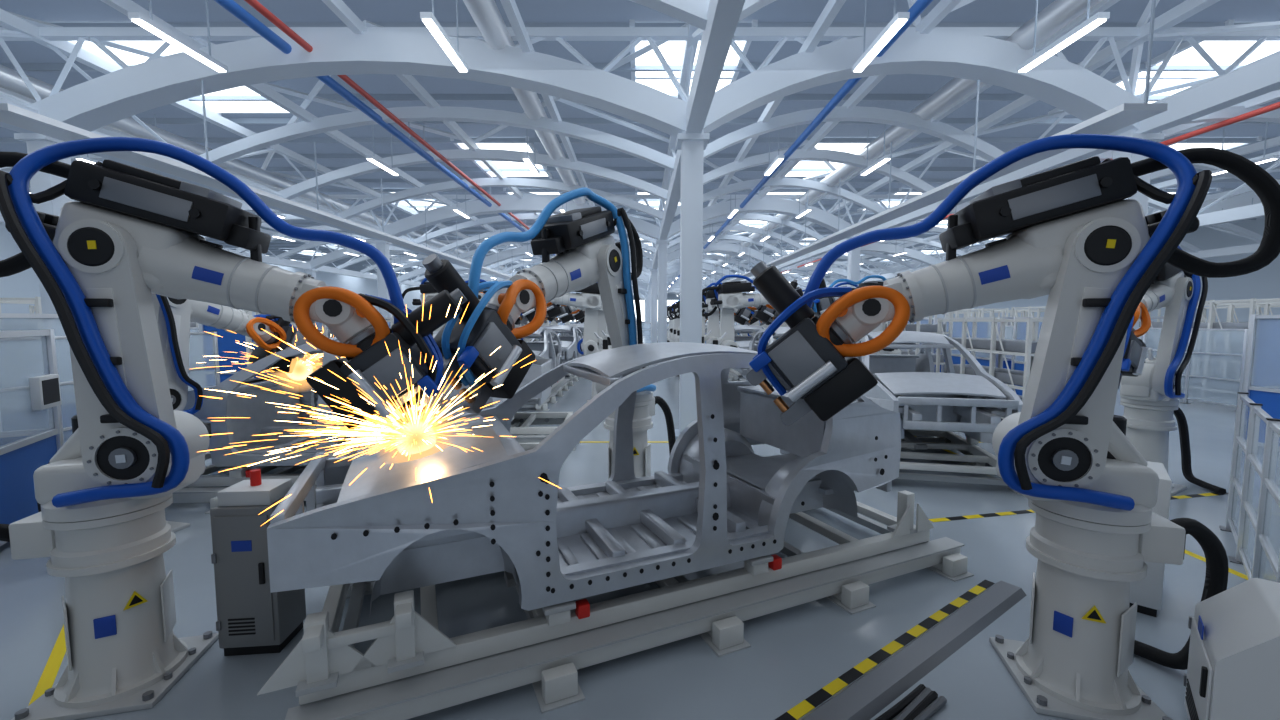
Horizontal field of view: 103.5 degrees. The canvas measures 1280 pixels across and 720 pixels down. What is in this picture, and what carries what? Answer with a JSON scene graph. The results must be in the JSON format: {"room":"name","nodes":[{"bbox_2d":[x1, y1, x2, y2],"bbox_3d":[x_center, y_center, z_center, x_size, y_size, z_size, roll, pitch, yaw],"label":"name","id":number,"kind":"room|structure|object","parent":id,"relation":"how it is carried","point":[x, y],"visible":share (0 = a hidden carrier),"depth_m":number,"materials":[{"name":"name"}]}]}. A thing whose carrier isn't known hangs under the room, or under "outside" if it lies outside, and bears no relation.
{"room":"car factory","nodes":[
{"label":"car factory","id":0,"kind":"room"},
{"bbox_2d":[0,0,1279,302],"bbox_3d":[0.000,-7.957,44.513,67.000,2.280,100.000,0,4,0],"label":"ceiling","id":1,"kind":"structure","parent":0,"point":[928,46],"depth_m":11.54,"materials":[{"name":"white metal"}]},
{"bbox_2d":[0,332,1279,719],"bbox_3d":[0.000,-1.213,45.044,68.000,0.250,102.000,0,4,0],"label":"floor","id":2,"kind":"structure","parent":0,"point":[795,652],"depth_m":3.71,"materials":[{"name":"grey concrete"}]},
{"bbox_2d":[0,300,41,394],"bbox_3d":[-19.000,-0.497,16.512,1.270,2.800,4.070,0,5,0],"label":"rack","id":3,"kind":"object","parent":2,"relation":"on","point":[24,381],"visible":0.1,"depth_m":15.09,"materials":[{"name":"metal"}]},
{"bbox_2d":[0,297,43,404],"bbox_3d":[-16.000,-0.379,15.017,1.270,2.800,4.070,0,5,0],"label":"rack","id":4,"kind":"object","parent":2,"relation":"on","point":[39,325],"visible":0.17,"depth_m":13.08,"materials":[{"name":"metal"}]},
{"bbox_2d":[0,329,63,545],"bbox_3d":[-6.721,0.784,4.692,1.345,2.100,1.880,-2,5,-29],"label":"barrier","id":5,"kind":"object","parent":2,"relation":"on","point":[22,452],"visible":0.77,"depth_m":5.32,"materials":[{"name":"silver metal"}]},
{"bbox_2d":[29,305,35,373],"bbox_3d":[-24.000,-0.968,22.493,1.270,2.800,4.070,0,5,0],"label":"rack","id":6,"kind":"object","parent":2,"relation":"on","point":[30,306],"visible":0.02,"depth_m":20.38,"materials":[{"name":"metal"}]},
{"bbox_2d":[0,313,76,442],"bbox_3d":[-8.918,0.498,7.061,1.645,2.300,2.680,0,5,0],"label":"station","id":7,"kind":"object","parent":2,"relation":"on","point":[20,416],"visible":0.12,"depth_m":6.90,"materials":[{"name":"silver metal"}]},
{"bbox_2d":[0,331,219,431],"bbox_3d":[-7.750,0.595,7.670,0.140,2.010,3.340,0,5,0],"label":"fence","id":8,"kind":"object","parent":2,"relation":"on","point":[214,337],"visible":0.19,"depth_m":8.72,"materials":[{"name":"silver metal"}]},
{"bbox_2d":[0,326,296,393],"bbox_3d":[-13.000,-0.613,23.023,0.140,2.010,34.140,0,5,0],"label":"fence","id":9,"kind":"object","parent":2,"relation":"on","point":[37,358],"visible":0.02,"depth_m":10.87,"materials":[{"name":"silver metal"}]},
{"bbox_2d":[37,293,309,531],"bbox_3d":[-5.075,0.215,5.748,0.958,3.069,2.958,0,5,3],"label":"robot","id":10,"kind":"object","parent":2,"relation":"on","point":[173,316],"visible":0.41,"depth_m":5.45,"materials":[{"name":"grey metal"}]},
{"bbox_2d":[190,311,251,361],"bbox_3d":[-24.000,-1.438,28.475,1.270,2.800,4.070,0,5,0],"label":"rack","id":11,"kind":"object","parent":2,"relation":"on","point":[193,356],"visible":0.08,"depth_m":26.60,"materials":[{"name":"metal"}]},
{"bbox_2d":[189,309,259,367],"bbox_3d":[-19.000,-0.968,22.493,1.270,2.800,4.070,0,5,0],"label":"rack","id":12,"kind":"object","parent":2,"relation":"on","point":[193,345],"visible":0.02,"depth_m":20.95,"materials":[{"name":"metal"}]},
{"bbox_2d":[198,323,258,387],"bbox_3d":[-8.918,0.066,12.544,1.645,2.300,2.680,0,5,0],"label":"station","id":13,"kind":"object","parent":2,"relation":"on","point":[227,345],"visible":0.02,"depth_m":11.21,"materials":[{"name":"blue metal"}]},
{"bbox_2d":[0,137,467,719],"bbox_3d":[-2.579,0.340,3.160,2.835,3.226,0.984,-2,5,-24],"label":"robot","id":14,"kind":"object","parent":2,"relation":"on","point":[132,234],"visible":0.98,"depth_m":2.86,"materials":[{"name":"grey metal"}]},
{"bbox_2d":[196,309,296,378],"bbox_3d":[-16.000,-0.850,20.998,1.270,2.800,4.070,0,5,0],"label":"rack","id":15,"kind":"object","parent":2,"relation":"on","point":[256,313],"visible":0.02,"depth_m":19.01,"materials":[{"name":"metal"}]},
{"bbox_2d":[210,469,305,655],"bbox_3d":[-2.574,1.337,3.410,0.380,1.200,0.350,0,5,-6],"label":"cabinet","id":16,"kind":"object","parent":2,"relation":"on","point":[252,619],"visible":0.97,"depth_m":3.27,"materials":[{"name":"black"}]},
{"bbox_2d":[244,305,374,418],"bbox_3d":[-7.300,0.002,11.536,0.970,2.585,3.070,0,5,0],"label":"rack","id":17,"kind":"object","parent":2,"relation":"on","point":[327,332],"visible":0.02,"depth_m":10.15,"materials":[{"name":"metal"}]},
{"bbox_2d":[309,317,393,357],"bbox_3d":[-8.918,-0.193,15.834,1.645,2.300,2.680,0,5,0],"label":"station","id":18,"kind":"object","parent":2,"relation":"on","point":[319,325],"visible":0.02,"depth_m":14.47,"materials":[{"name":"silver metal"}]},
{"bbox_2d":[172,442,539,513],"bbox_3d":[-3.719,1.438,6.844,5.070,0.459,2.086,0,5,-3],"label":"conveyor skid","id":19,"kind":"object","parent":2,"relation":"on","point":[200,491],"visible":0.06,"depth_m":6.02,"materials":[{"name":"grey metal"}]},
{"bbox_2d":[183,337,513,466],"bbox_3d":[-4.060,0.424,6.766,4.485,1.535,1.716,0,5,-3],"label":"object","id":20,"kind":"object","parent":19,"relation":"on","point":[260,417],"visible":0.38,"depth_m":6.10,"materials":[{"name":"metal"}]},
{"bbox_2d":[194,326,323,384],"bbox_3d":[-4.990,-0.232,6.962,2.487,1.405,2.161,2,5,29],"label":"sparks","id":21,"kind":"object","parent":20,"relation":"attached to","point":[300,368],"visible":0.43,"depth_m":6.79},
{"bbox_2d":[386,319,393,325],"bbox_3d":[-7.300,-0.136,15.537,0.970,2.232,3.070,0,5,0],"label":"rack","id":22,"kind":"object","parent":2,"relation":"on","point":[391,321],"visible":0.04,"depth_m":13.93,"materials":[{"name":"metal"}]},
{"bbox_2d":[402,278,503,330],"bbox_3d":[-4.845,-0.515,13.103,3.068,3.370,1.030,0,5,4],"label":"robot","id":23,"kind":"object","parent":2,"relation":"on","point":[428,291],"visible":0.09,"depth_m":12.82,"materials":[{"name":"grey metal"}]},
{"bbox_2d":[336,412,579,450],"bbox_3d":[-3.619,1.234,9.436,5.070,0.459,2.086,0,5,-3],"label":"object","id":24,"kind":"object","parent":2,"relation":"on","point":[520,429],"visible":0.08,"depth_m":9.85,"materials":[{"name":"grey metal"}]},
{"bbox_2d":[314,331,552,421],"bbox_3d":[-3.960,0.220,9.358,4.485,1.535,1.716,0,5,-3],"label":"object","id":25,"kind":"object","parent":24,"relation":"on","point":[540,365],"visible":0.03,"depth_m":8.85,"materials":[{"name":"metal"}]},
{"bbox_2d":[244,326,343,360],"bbox_3d":[-5.690,-0.467,9.048,2.444,1.692,2.772,3,5,35],"label":"sparks","id":26,"kind":"object","parent":25,"relation":"attached to","point":[320,354],"visible":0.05,"depth_m":8.65},
{"bbox_2d":[479,289,526,324],"bbox_3d":[-4.836,-0.686,15.317,3.092,3.365,1.031,1,5,13],"label":"robot","id":27,"kind":"object","parent":2,"relation":"on","point":[518,320],"visible":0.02,"depth_m":15.16,"materials":[{"name":"grey metal"}]},
{"bbox_2d":[515,316,557,339],"bbox_3d":[-4.873,-1.179,21.541,3.030,3.371,1.028,0,5,-2],"label":"robot","id":28,"kind":"object","parent":2,"relation":"on","point":[548,318],"visible":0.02,"depth_m":21.59,"materials":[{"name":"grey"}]},
{"bbox_2d":[523,306,560,341],"bbox_3d":[-4.810,-1.477,25.131,3.164,3.400,1.035,1,5,18],"label":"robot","id":29,"kind":"object","parent":2,"relation":"on","point":[524,339],"visible":0.04,"depth_m":25.10,"materials":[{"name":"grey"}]},
{"bbox_2d":[522,376,573,410],"bbox_3d":[-3.280,0.820,14.693,2.086,0.459,5.070,0,5,0],"label":"skid","id":30,"kind":"object","parent":2,"relation":"on","point":[562,384],"visible":0.23,"depth_m":14.53,"materials":[{"name":"grey metal"}]},
{"bbox_2d":[515,327,561,367],"bbox_3d":[-3.300,-0.167,14.273,1.716,1.535,4.485,0,5,0],"label":"car","id":31,"kind":"object","parent":30,"relation":"on","point":[545,349],"visible":0.13,"depth_m":15.16,"materials":[{"name":"metal"}]},
{"bbox_2d":[422,187,675,479],"bbox_3d":[-0.651,0.015,5.333,1.146,3.534,3.788,3,6,37],"label":"robot","id":32,"kind":"object","parent":2,"relation":"on","point":[584,248],"visible":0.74,"depth_m":4.62,"materials":[{"name":"grey metal"}]},
{"bbox_2d":[535,317,573,340],"bbox_3d":[-4.824,-1.657,27.543,3.135,3.382,1.034,1,5,18],"label":"robot","id":33,"kind":"object","parent":2,"relation":"on","point":[543,324],"visible":0.02,"depth_m":27.73,"materials":[{"name":"grey metal"}]},
{"bbox_2d":[551,317,557,335],"bbox_3d":[-4.856,-1.919,30.780,3.086,3.395,1.031,2,5,21],"label":"robot","id":34,"kind":"object","parent":2,"relation":"on","point":[553,322],"visible":0.02,"depth_m":31.01,"materials":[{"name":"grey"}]},
{"bbox_2d":[519,283,610,401],"bbox_3d":[-1.728,-0.521,13.182,3.039,3.371,1.029,-2,5,-18],"label":"robot","id":35,"kind":"object","parent":2,"relation":"on","point":[589,299],"visible":0.38,"depth_m":13.07,"materials":[{"name":"grey metal"}]},
{"bbox_2d":[565,373,581,380],"bbox_3d":[-3.280,0.349,20.675,2.086,0.459,5.070,0,5,0],"label":"skid","id":36,"kind":"object","parent":2,"relation":"on","point":[571,377],"visible":0.07,"depth_m":18.27,"materials":[{"name":"grey metal"}]},
{"bbox_2d":[531,325,583,363],"bbox_3d":[-3.300,-0.638,20.255,1.716,1.535,4.485,0,5,0],"label":"car","id":37,"kind":"object","parent":36,"relation":"on","point":[570,352],"visible":0.45,"depth_m":19.86,"materials":[{"name":"metal"}]},
{"bbox_2d":[572,310,584,320],"bbox_3d":[-1.675,-1.187,21.641,2.914,3.371,1.022,0,5,-1],"label":"robot","id":38,"kind":"object","parent":2,"relation":"on","point":[578,316],"visible":0.05,"depth_m":21.58,"materials":[{"name":"grey metal"}]},
{"bbox_2d":[546,302,611,348],"bbox_3d":[-1.688,-0.728,15.543,2.938,3.412,1.023,0,5,-2],"label":"robot","id":39,"kind":"object","parent":2,"relation":"on","point":[553,310],"visible":0.12,"depth_m":15.51,"materials":[{"name":"grey metal"}]},
{"bbox_2d":[555,306,608,336],"bbox_3d":[-1.718,-0.964,18.845,3.041,3.364,1.029,-2,5,-23],"label":"robot","id":40,"kind":"object","parent":2,"relation":"on","point":[567,316],"visible":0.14,"depth_m":18.46,"materials":[{"name":"grey metal"}]},
{"bbox_2d":[14,129,1163,438],"bbox_3d":[4.200,-4.367,45.297,52.200,6.000,72.600,0,4,0],"label":"support columns","id":41,"kind":"structure","parent":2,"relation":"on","point":[692,146],"depth_m":9.26,"materials":[{"name":"white metal"}]},
{"bbox_2d":[257,490,973,719],"bbox_3d":[0.155,1.520,4.257,5.187,0.702,2.086,-2,5,-24],"label":"main skid","id":42,"kind":"object","parent":2,"relation":"on","point":[326,662],"visible":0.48,"depth_m":3.15,"materials":[{"name":"grey metal"}]},
{"bbox_2d":[267,342,900,612],"bbox_3d":[-0.111,0.635,4.090,4.485,1.535,1.727,-2,5,-24],"label":"car","id":43,"kind":"object","parent":42,"relation":"on","point":[718,502],"visible":0.91,"depth_m":3.46,"materials":[{"name":"metal"}]},
{"bbox_2d":[200,298,561,525],"bbox_3d":[-1.502,0.216,3.151,2.116,1.194,2.032,0,5,0],"label":"sparks","id":44,"kind":"object","parent":43,"relation":"attached to","point":[415,436],"visible":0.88,"depth_m":3.15},
{"bbox_2d":[28,435,1247,705],"bbox_3d":[0.880,0.584,20.598,16.240,0.002,39.022,0,5,0],"label":"floor markings","id":45,"kind":"object","parent":2,"relation":"on","point":[46,681],"depth_m":3.53,"materials":[{"name":"yellow paint"}]},
{"bbox_2d":[657,304,673,342],"bbox_3d":[2.736,-2.396,37.028,3.064,3.368,1.030,2,5,20],"label":"robot","id":46,"kind":"object","parent":2,"relation":"on","point":[671,322],"visible":0.16,"depth_m":37.13,"materials":[{"name":"grey metal"}]},
{"bbox_2d":[667,302,706,340],"bbox_3d":[2.774,-1.940,31.242,3.129,3.365,1.034,0,5,-4],"label":"robot","id":47,"kind":"object","parent":2,"relation":"on","point":[676,321],"visible":0.2,"depth_m":31.16,"materials":[{"name":"grey metal"}]},
{"bbox_2d":[667,299,707,341],"bbox_3d":[2.719,-1.652,27.465,3.050,3.384,1.030,2,5,24],"label":"robot","id":48,"kind":"object","parent":2,"relation":"on","point":[677,329],"visible":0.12,"depth_m":27.60,"materials":[{"name":"grey metal"}]},
{"bbox_2d":[669,304,719,341],"bbox_3d":[2.786,-1.482,25.374,3.136,3.373,1.034,0,5,1],"label":"robot","id":49,"kind":"object","parent":2,"relation":"on","point":[677,336],"visible":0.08,"depth_m":25.18,"materials":[{"name":"grey metal"}]},
{"bbox_2d":[673,301,734,317],"bbox_3d":[2.756,-1.205,21.875,3.096,3.370,1.032,0,5,-4],"label":"robot","id":50,"kind":"object","parent":2,"relation":"on","point":[678,302],"visible":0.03,"depth_m":21.60,"materials":[{"name":"grey metal"}]},
{"bbox_2d":[678,290,753,375],"bbox_3d":[2.783,-0.996,19.253,3.124,3.364,1.033,1,5,10],"label":"robot","id":51,"kind":"object","parent":2,"relation":"on","point":[742,315],"visible":0.16,"depth_m":19.06,"materials":[{"name":"grey metal"}]},
{"bbox_2d":[728,368,745,380],"bbox_3d":[4.319,0.349,20.675,2.086,0.459,5.070,0,5,0],"label":"skid","id":52,"kind":"object","parent":2,"relation":"on","point":[734,375],"visible":0.16,"depth_m":18.38,"materials":[{"name":"grey metal"}]},
{"bbox_2d":[734,325,774,349],"bbox_3d":[4.300,-0.638,20.255,1.716,1.535,4.485,0,5,0],"label":"car","id":53,"kind":"object","parent":52,"relation":"on","point":[743,342],"visible":0.16,"depth_m":20.01,"materials":[{"name":"metal"}]},
{"bbox_2d":[702,283,774,343],"bbox_3d":[2.790,-0.725,15.777,3.136,3.370,1.034,1,5,7],"label":"robot","id":54,"kind":"object","parent":2,"relation":"on","point":[764,314],"visible":0.27,"depth_m":15.70,"materials":[{"name":"grey metal"}]},
{"bbox_2d":[702,275,797,373],"bbox_3d":[2.782,-0.514,13.109,3.130,3.368,1.033,0,5,0],"label":"robot","id":55,"kind":"object","parent":2,"relation":"on","point":[730,296],"visible":0.42,"depth_m":12.94,"materials":[{"name":"grey metal"}]},
{"bbox_2d":[747,322,759,335],"bbox_3d":[5.823,-1.649,27.509,3.119,3.372,1.033,-1,5,-14],"label":"robot","id":56,"kind":"object","parent":2,"relation":"on","point":[755,323],"visible":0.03,"depth_m":27.69,"materials":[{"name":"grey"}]},
{"bbox_2d":[744,310,788,338],"bbox_3d":[5.832,-1.190,21.717,3.095,3.364,1.032,-1,5,-10],"label":"robot","id":57,"kind":"object","parent":2,"relation":"on","point":[753,320],"visible":0.04,"depth_m":21.53,"materials":[{"name":"grey metal"}]},
{"bbox_2d":[760,290,804,324],"bbox_3d":[5.893,-0.981,19.097,2.970,3.359,1.025,-1,5,-8],"label":"robot","id":58,"kind":"object","parent":2,"relation":"on","point":[768,322],"visible":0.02,"depth_m":19.01,"materials":[{"name":"grey metal"}]},
{"bbox_2d":[796,282,857,296],"bbox_3d":[5.900,-0.685,15.340,2.992,3.359,1.026,-2,5,-21],"label":"robot","id":59,"kind":"object","parent":2,"relation":"on","point":[798,289],"visible":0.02,"depth_m":15.21,"materials":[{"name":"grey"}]},
{"bbox_2d":[811,275,900,353],"bbox_3d":[5.807,-0.512,13.086,3.186,3.368,1.036,-2,5,-21],"label":"robot","id":60,"kind":"object","parent":2,"relation":"on","point":[819,306],"visible":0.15,"depth_m":12.80,"materials":[{"name":"grey"}]},
{"bbox_2d":[775,580,1026,719],"bbox_3d":[1.633,1.942,3.079,3.524,0.045,0.522,-3,5,-34],"label":"rail","id":61,"kind":"object","parent":2,"relation":"on","point":[875,690],"visible":1,"depth_m":3.16,"materials":[{"name":"grey metal"}]},
{"bbox_2d":[883,311,953,364],"bbox_3d":[8.150,-0.386,15.518,0.970,2.735,3.070,0,5,0],"label":"rack","id":62,"kind":"object","parent":2,"relation":"on","point":[931,328],"visible":0.1,"depth_m":14.08,"materials":[{"name":"metal"}]},
{"bbox_2d":[901,317,943,371],"bbox_3d":[11.268,-0.475,19.423,1.645,2.300,2.680,0,5,0],"label":"station","id":63,"kind":"object","parent":2,"relation":"on","point":[925,320],"visible":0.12,"depth_m":18.57,"materials":[{"name":"silver metal"}]},
{"bbox_2d":[924,311,977,317],"bbox_3d":[21.000,-1.909,34.456,1.270,2.800,4.070,0,5,0],"label":"rack","id":64,"kind":"object","parent":2,"relation":"on","point":[954,311],"visible":0.02,"depth_m":32.35,"materials":[{"name":"metal"}]},
{"bbox_2d":[896,430,1021,494],"bbox_3d":[4.585,1.273,8.944,2.087,0.459,5.070,1,5,13],"label":"conveyor skid","id":65,"kind":"object","parent":2,"relation":"on","point":[983,461],"visible":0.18,"depth_m":7.05,"materials":[{"name":"grey metal"}]},
{"bbox_2d":[854,331,1022,442],"bbox_3d":[4.491,0.285,8.537,1.716,1.535,4.485,1,5,13],"label":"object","id":66,"kind":"object","parent":65,"relation":"on","point":[926,399],"visible":0.62,"depth_m":7.05,"materials":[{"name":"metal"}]},
{"bbox_2d":[947,312,989,316],"bbox_3d":[25.000,-2.262,38.943,1.270,2.800,4.070,0,5,0],"label":"rack","id":67,"kind":"object","parent":2,"relation":"on","point":[972,313],"visible":0.05,"depth_m":37.81,"materials":[{"name":"metal"}]},
{"bbox_2d":[934,308,1008,358],"bbox_3d":[17.500,-1.321,26.980,1.270,2.800,4.070,0,5,0],"label":"rack","id":68,"kind":"object","parent":2,"relation":"on","point":[982,309],"visible":0.11,"depth_m":25.80,"materials":[{"name":"metal"}]},
{"bbox_2d":[941,317,1013,371],"bbox_3d":[11.268,-0.224,16.232,1.645,2.300,2.680,0,5,0],"label":"station","id":69,"kind":"object","parent":2,"relation":"on","point":[983,328],"visible":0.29,"depth_m":17.45,"materials":[{"name":"silver metal"}]},
{"bbox_2d":[935,318,1042,418],"bbox_3d":[8.150,0.172,11.549,0.970,2.244,3.070,0,5,0],"label":"rack","id":70,"kind":"object","parent":2,"relation":"on","point":[1027,347],"visible":0.49,"depth_m":10.99,"materials":[{"name":"white painted metal"},{"name":"blue plastic"}]},
{"bbox_2d":[978,309,1044,338],"bbox_3d":[21.000,-1.438,28.475,1.270,2.800,4.070,0,5,0],"label":"rack","id":71,"kind":"object","parent":2,"relation":"on","point":[1015,310],"visible":0.12,"depth_m":28.32,"materials":[{"name":"metal"}]},
{"bbox_2d":[746,134,1279,719],"bbox_3d":[2.093,0.339,3.208,2.747,3.216,1.033,1,5,16],"label":"robot","id":72,"kind":"object","parent":2,"relation":"on","point":[1073,239],"visible":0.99,"depth_m":2.80,"materials":[{"name":"grey metal"}]},
{"bbox_2d":[994,311,1044,335],"bbox_3d":[25.000,-1.792,32.961,1.270,2.800,4.070,0,5,0],"label":"rack","id":73,"kind":"object","parent":2,"relation":"on","point":[1021,312],"visible":0.07,"depth_m":32.89,"materials":[{"name":"metal"}]},
{"bbox_2d":[1009,306,1045,358],"bbox_3d":[17.500,-0.850,20.998,1.270,2.800,4.070,0,5,0],"label":"rack","id":74,"kind":"object","parent":2,"relation":"on","point":[1029,308],"visible":0.09,"depth_m":22.86,"materials":[{"name":"metal"}]},
{"bbox_2d":[1010,316,1163,397],"bbox_3d":[11.268,0.035,12.943,1.645,2.300,2.680,0,5,0],"label":"station","id":75,"kind":"object","parent":2,"relation":"on","point":[1019,329],"visible":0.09,"depth_m":14.16,"materials":[{"name":"silver metal"}]},
{"bbox_2d":[941,325,1247,406],"bbox_3d":[14.500,-0.613,23.023,0.140,2.010,34.140,0,5,0],"label":"fence","id":76,"kind":"object","parent":2,"relation":"on","point":[1188,368],"visible":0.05,"depth_m":12.84,"materials":[{"name":"silver metal"}]},
{"bbox_2d":[1138,308,1160,357],"bbox_3d":[25.000,-1.321,26.980,1.270,2.800,4.070,0,5,0],"label":"rack","id":77,"kind":"object","parent":2,"relation":"on","point":[1159,310],"visible":0.07,"depth_m":24.95,"materials":[{"name":"metal"}]},
{"bbox_2d":[1129,461,1171,616],"bbox_3d":[3.839,1.359,4.079,0.530,1.050,0.600,4,6,42],"label":"base cabinet","id":78,"kind":"object","parent":2,"relation":"on","point":[1147,592],"visible":0.09,"depth_m":3.74,"materials":[{"name":"white metal"}]},
{"bbox_2d":[1139,307,1165,358],"bbox_3d":[21.000,-0.968,22.493,1.270,2.800,4.070,0,5,0],"label":"rack","id":79,"kind":"object","parent":2,"relation":"on","point":[1149,344],"visible":0.02,"depth_m":20.62,"materials":[{"name":"metal"}]},
{"bbox_2d":[1118,246,1225,495],"bbox_3d":[6.276,0.083,6.400,2.711,3.230,0.971,-1,5,-17],"label":"robot","id":80,"kind":"object","parent":2,"relation":"on","point":[1150,387],"visible":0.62,"depth_m":6.31,"materials":[{"name":"grey metal"}]},
{"bbox_2d":[1140,298,1279,393],"bbox_3d":[17.500,-0.379,15.017,1.270,2.800,4.070,0,5,0],"label":"rack","id":81,"kind":"object","parent":2,"relation":"on","point":[1204,384],"visible":0.33,"depth_m":14.94,"materials":[{"name":"metal"}]},
{"bbox_2d":[1180,305,1279,370],"bbox_3d":[25.000,-0.850,20.998,1.270,2.800,4.070,0,5,0],"label":"rack","id":82,"kind":"object","parent":2,"relation":"on","point":[1214,365],"visible":0.23,"depth_m":21.29,"materials":[{"name":"metal"}]},
{"bbox_2d":[1183,578,1279,719],"bbox_3d":[3.009,1.580,2.361,0.580,0.880,0.620,4,6,42],"label":"base cabinet","id":83,"kind":"object","parent":2,"relation":"on","point":[1233,670],"visible":1,"depth_m":2.32,"materials":[{"name":"white metal"}]},
{"bbox_2d":[1192,302,1279,379],"bbox_3d":[21.000,-0.497,16.512,1.270,2.800,4.070,0,5,0],"label":"rack","id":84,"kind":"object","parent":2,"relation":"on","point":[1226,373],"visible":0.34,"depth_m":17.54,"materials":[{"name":"metal"}]},
{"bbox_2d":[1219,392,1279,582],"bbox_3d":[5.125,1.144,4.203,3.145,1.460,0.140,-4,6,-44],"label":"fence","id":85,"kind":"object","parent":2,"relation":"on","point":[1269,490],"visible":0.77,"depth_m":4.44,"materials":[{"name":"silver metal"}]},
{"bbox_2d":[1242,314,1279,450],"bbox_3d":[11.268,0.466,7.460,1.645,2.300,2.680,0,5,0],"label":"station","id":86,"kind":"object","parent":2,"relation":"on","point":[1261,380],"visible":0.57,"depth_m":8.69,"materials":[{"name":"silver metal"}]},
{"bbox_3d":[4.320,0.820,14.693,2.086,0.459,5.070,0,4,0],"label":"skid","id":87,"kind":"object","parent":2,"relation":"on","visible":0},
{"bbox_2d":[749,327,789,384],"bbox_3d":[4.300,-0.167,14.273,1.716,1.535,4.485,0,5,0],"label":"car","id":88,"kind":"object","parent":87,"relation":"on","point":[780,331],"visible":0.09,"depth_m":15.02,"materials":[{"name":"metal"}]},
{"bbox_3d":[-3.280,-0.121,26.656,2.086,0.459,5.070,0,4,0],"label":"skid","id":89,"kind":"object","parent":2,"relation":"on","visible":0},
{"bbox_2d":[558,324,583,339],"bbox_3d":[-3.300,-1.108,26.236,1.716,1.535,4.485,0,5,0],"label":"car","id":90,"kind":"object","parent":89,"relation":"on","point":[580,326],"visible":0.06,"depth_m":26.34,"materials":[{"name":"metal"}]},
{"bbox_2d":[0,217,1279,350],"bbox_3d":[0.000,-5.225,44.728,68.600,7.800,102.600,0,4,0],"label":"wall","id":91,"kind":"structure","parent":0,"point":[1264,283],"depth_m":28.97,"materials":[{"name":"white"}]},
{"bbox_2d":[0,0,1279,295],"bbox_3d":[4.299,-7.468,44.551,44.830,3.100,100.000,0,4,0],"label":"ceiling pipes","id":92,"kind":"object","parent":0,"point":[486,14],"depth_m":10.35,"materials":[{"name":"white metal"}]},
{"bbox_2d":[0,0,1279,263],"bbox_3d":[0.000,-9.213,44.414,68.000,0.200,102.000,0,4,0],"label":"roof","id":93,"kind":"structure","parent":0,"point":[50,11],"depth_m":12.03,"materials":[{"name":"grey metal"}]},
{"bbox_2d":[29,20,1279,281],"bbox_3d":[-4.600,-9.054,44.427,58.400,0.120,82.200,0,4,0],"label":"skylights","id":94,"kind":"object","parent":93,"relation":"in","point":[1222,52],"depth_m":11.75,"materials":[{"name":"white glass"}]}
]}

